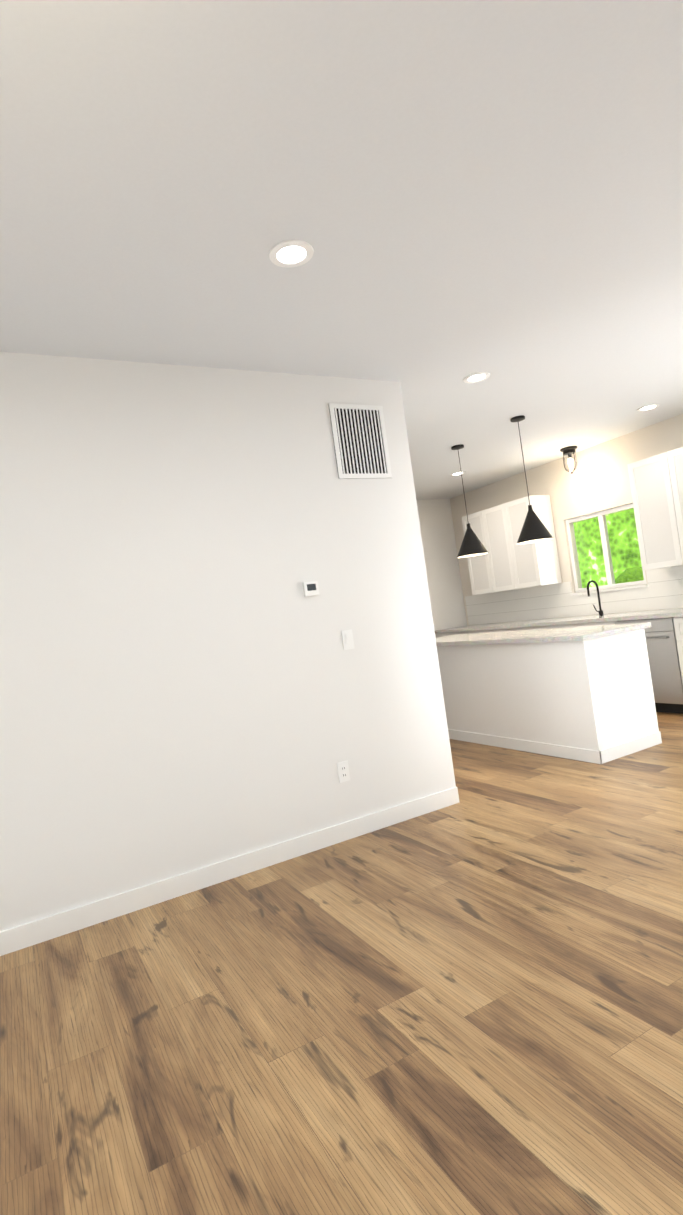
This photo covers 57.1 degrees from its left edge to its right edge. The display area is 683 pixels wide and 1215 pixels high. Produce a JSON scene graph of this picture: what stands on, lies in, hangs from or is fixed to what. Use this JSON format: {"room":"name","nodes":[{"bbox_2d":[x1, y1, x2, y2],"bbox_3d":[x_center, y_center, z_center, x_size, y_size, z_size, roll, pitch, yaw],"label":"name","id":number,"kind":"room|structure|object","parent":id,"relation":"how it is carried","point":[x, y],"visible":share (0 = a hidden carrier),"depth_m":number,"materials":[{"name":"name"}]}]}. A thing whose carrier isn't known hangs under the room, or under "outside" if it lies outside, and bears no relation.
{"room":"empty living room","nodes":[
{"label":"empty living room","id":0,"kind":"room"},
{"bbox_2d":[0,352,455,930],"bbox_3d":[-1.465,0.161,3.543,4.080,2.740,1.080,-7,-1,-29],"label":"wall block","id":1,"kind":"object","parent":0,"point":[188,682],"visible":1,"depth_m":3.31,"materials":[{"name":"white paint"}]},
{"bbox_2d":[302,581,318,595],"bbox_3d":[-0.177,-0.110,3.638,0.090,0.080,0.022,-7,-1,-29],"label":"thermostat","id":2,"kind":"object","parent":1,"relation":"attached to","point":[311,588],"visible":0.93,"depth_m":3.63,"materials":[{"name":"white plastic"}]},
{"bbox_2d":[337,760,349,782],"bbox_3d":[0.013,0.956,3.654,0.070,0.115,0.009,-7,-1,-29],"label":"electrical outlet","id":3,"kind":"object","parent":1,"relation":"attached to","point":[343,771],"visible":1,"depth_m":3.65,"materials":[{"name":"white plastic"}]},
{"bbox_2d":[341,629,353,649],"bbox_3d":[0.040,0.192,3.735,0.070,0.115,0.011,-7,-1,-29],"label":"light switch","id":4,"kind":"object","parent":1,"relation":"attached to","point":[347,639],"visible":1,"depth_m":3.73,"materials":[{"name":"white plastic"}]},
{"bbox_2d":[329,403,391,478],"bbox_3d":[0.121,-1.028,3.887,0.382,0.460,0.013,-7,-1,-29],"label":"return air vent","id":5,"kind":"object","parent":1,"relation":"attached to","point":[360,441],"visible":1,"depth_m":3.88,"materials":[{"name":"white plastic"}]},
{"bbox_2d":[0,712,682,1214],"bbox_3d":[-0.613,1.468,2.172,11.250,0.120,9.650,-7,-1,-29],"label":"floor","id":6,"kind":"structure","parent":0,"point":[470,1002],"depth_m":1.98,"materials":[{"name":"laminate"}]},
{"bbox_2d":[0,787,459,955],"bbox_3d":[-1.034,1.427,3.040,4.095,0.100,0.015,-7,-1,-29],"label":"baseboard","id":7,"kind":"structure","parent":6,"relation":"on","point":[22,936],"depth_m":3.22,"materials":[{"name":"white wood"}]},
{"bbox_2d":[436,632,455,637],"bbox_3d":[1.743,0.737,8.456,0.623,0.882,0.597,-7,-1,-29],"label":"base cabinet","id":8,"kind":"object","parent":6,"relation":"on","point":[452,633],"depth_m":8.39,"materials":[{"name":"white wood"}]},
{"bbox_2d":[435,608,682,633],"bbox_3d":[2.455,0.152,7.022,0.640,0.038,3.880,-7,-1,-29],"label":"countertop","id":9,"kind":"structure","parent":8,"relation":"on","point":[655,614],"depth_m":6.64,"materials":[{"name":"stone"}]},
{"bbox_2d":[587,580,603,614],"bbox_3d":[2.692,-0.099,6.737,0.184,0.386,0.105,-7,-1,-29],"label":"faucet","id":10,"kind":"object","parent":9,"relation":"on","point":[599,602],"visible":0.98,"depth_m":6.73,"materials":[{"name":"black metal"}]},
{"bbox_2d":[456,631,479,634],"bbox_3d":[1.965,0.700,8.047,0.623,0.882,0.564,-7,-1,-29],"label":"base cabinet","id":11,"kind":"object","parent":6,"relation":"on","point":[467,632],"depth_m":7.97,"materials":[{"name":"white wood"}]},
{"bbox_2d":[480,629,503,632],"bbox_3d":[2.180,0.665,7.652,0.623,0.882,0.564,-7,-1,-29],"label":"base cabinet","id":12,"kind":"object","parent":6,"relation":"on","point":[496,630],"depth_m":7.57,"materials":[{"name":"white wood"}]},
{"bbox_2d":[504,627,531,631],"bbox_3d":[2.394,0.630,7.258,0.623,0.882,0.564,-7,-1,-29],"label":"base cabinet","id":13,"kind":"object","parent":6,"relation":"on","point":[525,628],"depth_m":7.19,"materials":[{"name":"white wood"}]},
{"bbox_2d":[437,629,661,763],"bbox_3d":[1.536,0.722,5.614,0.692,0.882,2.282,-7,-1,-29],"label":"kitchen island","id":14,"kind":"object","parent":6,"relation":"on","point":[592,700],"visible":0.71,"depth_m":4.77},
{"bbox_2d":[435,622,650,645],"bbox_3d":[1.469,0.265,5.620,0.760,0.038,2.340,-7,-1,-29],"label":"island countertop","id":15,"kind":"structure","parent":14,"relation":"on","point":[556,635],"depth_m":5.05,"materials":[{"name":"stone"}]},
{"bbox_2d":[532,625,567,629],"bbox_3d":[2.616,0.594,6.850,0.623,0.882,0.599,-7,-1,-29],"label":"base cabinet","id":16,"kind":"object","parent":6,"relation":"on","point":[554,626],"depth_m":6.77,"materials":[{"name":"white wood"}]},
{"bbox_2d":[568,621,616,627],"bbox_3d":[2.834,0.558,6.449,0.623,0.882,0.544,-7,-1,-29],"label":"base cabinet","id":17,"kind":"object","parent":6,"relation":"on","point":[598,623],"depth_m":6.30,"materials":[{"name":"white wood"}]},
{"bbox_2d":[614,617,682,713],"bbox_3d":[3.087,0.518,5.934,0.671,0.878,0.600,-7,-1,-29],"label":"dishwasher","id":18,"kind":"object","parent":6,"relation":"on","point":[664,663],"visible":0.38,"depth_m":5.66,"materials":[{"name":"silver metal"}]},
{"bbox_2d":[673,617,682,682],"bbox_3d":[3.345,0.475,5.506,0.624,0.882,0.397,-7,-1,-29],"label":"base cabinet","id":19,"kind":"object","parent":6,"relation":"on","point":[678,624],"depth_m":5.51,"materials":[{"name":"white wood"}]},
{"bbox_2d":[0,0,682,499],"bbox_3d":[-0.962,-1.372,2.149,11.250,0.120,9.500,-7,-1,-29],"label":"ceiling","id":20,"kind":"structure","parent":0,"point":[452,192],"depth_m":2.23,"materials":[{"name":"paint"}]},
{"bbox_2d":[269,240,313,267],"bbox_3d":[-0.199,-1.405,2.498,0.180,0.007,0.180,-7,-1,-29],"label":"recessed light","id":21,"kind":"object","parent":20,"relation":"in","point":[291,253],"visible":1,"depth_m":2.49,"materials":[{"name":"white plastic"}]},
{"bbox_2d":[450,471,464,475],"bbox_3d":[1.341,-1.543,7.240,0.180,0.007,0.180,-7,-1,-29],"label":"recessed light","id":22,"kind":"object","parent":20,"relation":"in","point":[456,473],"visible":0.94,"depth_m":7.23,"materials":[{"name":"white plastic"}]},
{"bbox_2d":[451,444,487,557],"bbox_3d":[1.175,-1.014,5.961,0.300,1.049,0.300,-7,-1,-29],"label":"pendant light","id":23,"kind":"object","parent":20,"relation":"hanging from","point":[472,545],"visible":1,"depth_m":5.89,"materials":[{"name":"black metal"}]},
{"bbox_2d":[463,372,489,382],"bbox_3d":[0.900,-1.529,4.180,0.180,0.007,0.180,-7,-1,-29],"label":"recessed light","id":24,"kind":"object","parent":20,"relation":"in","point":[476,377],"visible":1,"depth_m":4.17,"materials":[{"name":"white plastic"}]},
{"bbox_2d":[510,415,552,543],"bbox_3d":[1.551,-1.075,5.269,0.300,1.049,0.300,-7,-1,-29],"label":"pendant light","id":25,"kind":"object","parent":20,"relation":"hanging from","point":[534,529],"visible":1,"depth_m":5.21,"materials":[{"name":"black metal"}]},
{"bbox_2d":[560,446,577,474],"bbox_3d":[2.444,-1.560,6.700,0.180,0.286,0.180,-7,-1,-29],"label":"kitchen ceiling light","id":26,"kind":"object","parent":20,"relation":"attached to","point":[569,451],"visible":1,"depth_m":6.68,"materials":[{"name":"black metal"}]},
{"bbox_2d":[637,404,659,410],"bbox_3d":[2.692,-1.753,5.504,0.180,0.007,0.180,-7,-1,-29],"label":"recessed light","id":27,"kind":"object","parent":20,"relation":"in","point":[648,407],"visible":0.98,"depth_m":5.50,"materials":[{"name":"white plastic"}]},
{"bbox_2d":[416,499,466,637],"bbox_3d":[-3.245,-0.897,6.375,11.250,5.400,0.150,-7,-1,-29],"label":"wall","id":28,"kind":"structure","parent":0,"point":[442,564],"depth_m":8.79,"materials":[{"name":"white paint"}]},
{"bbox_2d":[450,414,682,624],"bbox_3d":[4.018,-0.564,4.869,0.150,2.740,9.650,-7,-1,-29],"label":"wall","id":29,"kind":"structure","parent":0,"point":[598,480],"depth_m":7.04,"materials":[{"name":"paint"}]},
{"bbox_2d":[462,495,561,594],"bbox_3d":[2.078,-0.741,7.798,0.338,1.040,1.200,-7,-1,-29],"label":"upper cabinet","id":30,"kind":"object","parent":29,"relation":"attached to","point":[506,562],"visible":0.88,"depth_m":7.53,"materials":[{"name":"white wood"}]},
{"bbox_2d":[465,565,682,624],"bbox_3d":[2.696,-0.104,7.192,0.010,0.406,3.850,-7,-1,-29],"label":"tile backsplash","id":31,"kind":"structure","parent":29,"relation":"attached to","point":[663,589],"depth_m":7.30,"materials":[{"name":"white tile"}]},
{"bbox_2d":[566,503,646,592],"bbox_3d":[2.896,-0.629,6.857,0.070,0.846,0.926,-7,-1,-29],"label":"kitchen window","id":32,"kind":"structure","parent":29,"relation":"in","point":[604,532],"depth_m":6.86,"materials":[{"name":"plastic"}]},
{"bbox_2d":[571,584,647,595],"bbox_3d":[2.898,-0.188,6.819,0.060,0.025,0.970,-7,-1,-29],"label":"window sill","id":33,"kind":"structure","parent":29,"relation":"attached to","point":[615,589],"depth_m":6.72,"materials":[{"name":"white wood"}]},
{"bbox_2d":[627,447,682,570],"bbox_3d":[3.173,-0.920,5.783,0.338,1.040,0.820,-7,-1,-29],"label":"upper cabinet","id":34,"kind":"object","parent":29,"relation":"attached to","point":[656,483],"visible":1,"depth_m":5.84,"materials":[{"name":"white wood"}]},
{"label":"outside","id":35,"kind":"structure","parent":0,"visible":0},
{"bbox_2d":[573,508,641,590],"bbox_3d":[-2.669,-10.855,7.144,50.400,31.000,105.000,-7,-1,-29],"label":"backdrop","id":36,"kind":"structure","parent":35,"point":[616,527],"depth_m":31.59,"materials":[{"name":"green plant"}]},
{"bbox_3d":[4.593,1.115,7.173,100.000,0.328,90.000,-7,-1,-29],"label":"ground","id":37,"kind":"structure","parent":0,"visible":0},
{"bbox_2d":[615,567,643,584],"bbox_3d":[9.623,-0.059,19.702,3.129,2.488,3.362,-7,-1,-29],"label":"bush","id":38,"kind":"object","parent":37,"relation":"on","point":[622,577],"depth_m":19.35,"materials":[{"name":"green plant"}]}
]}

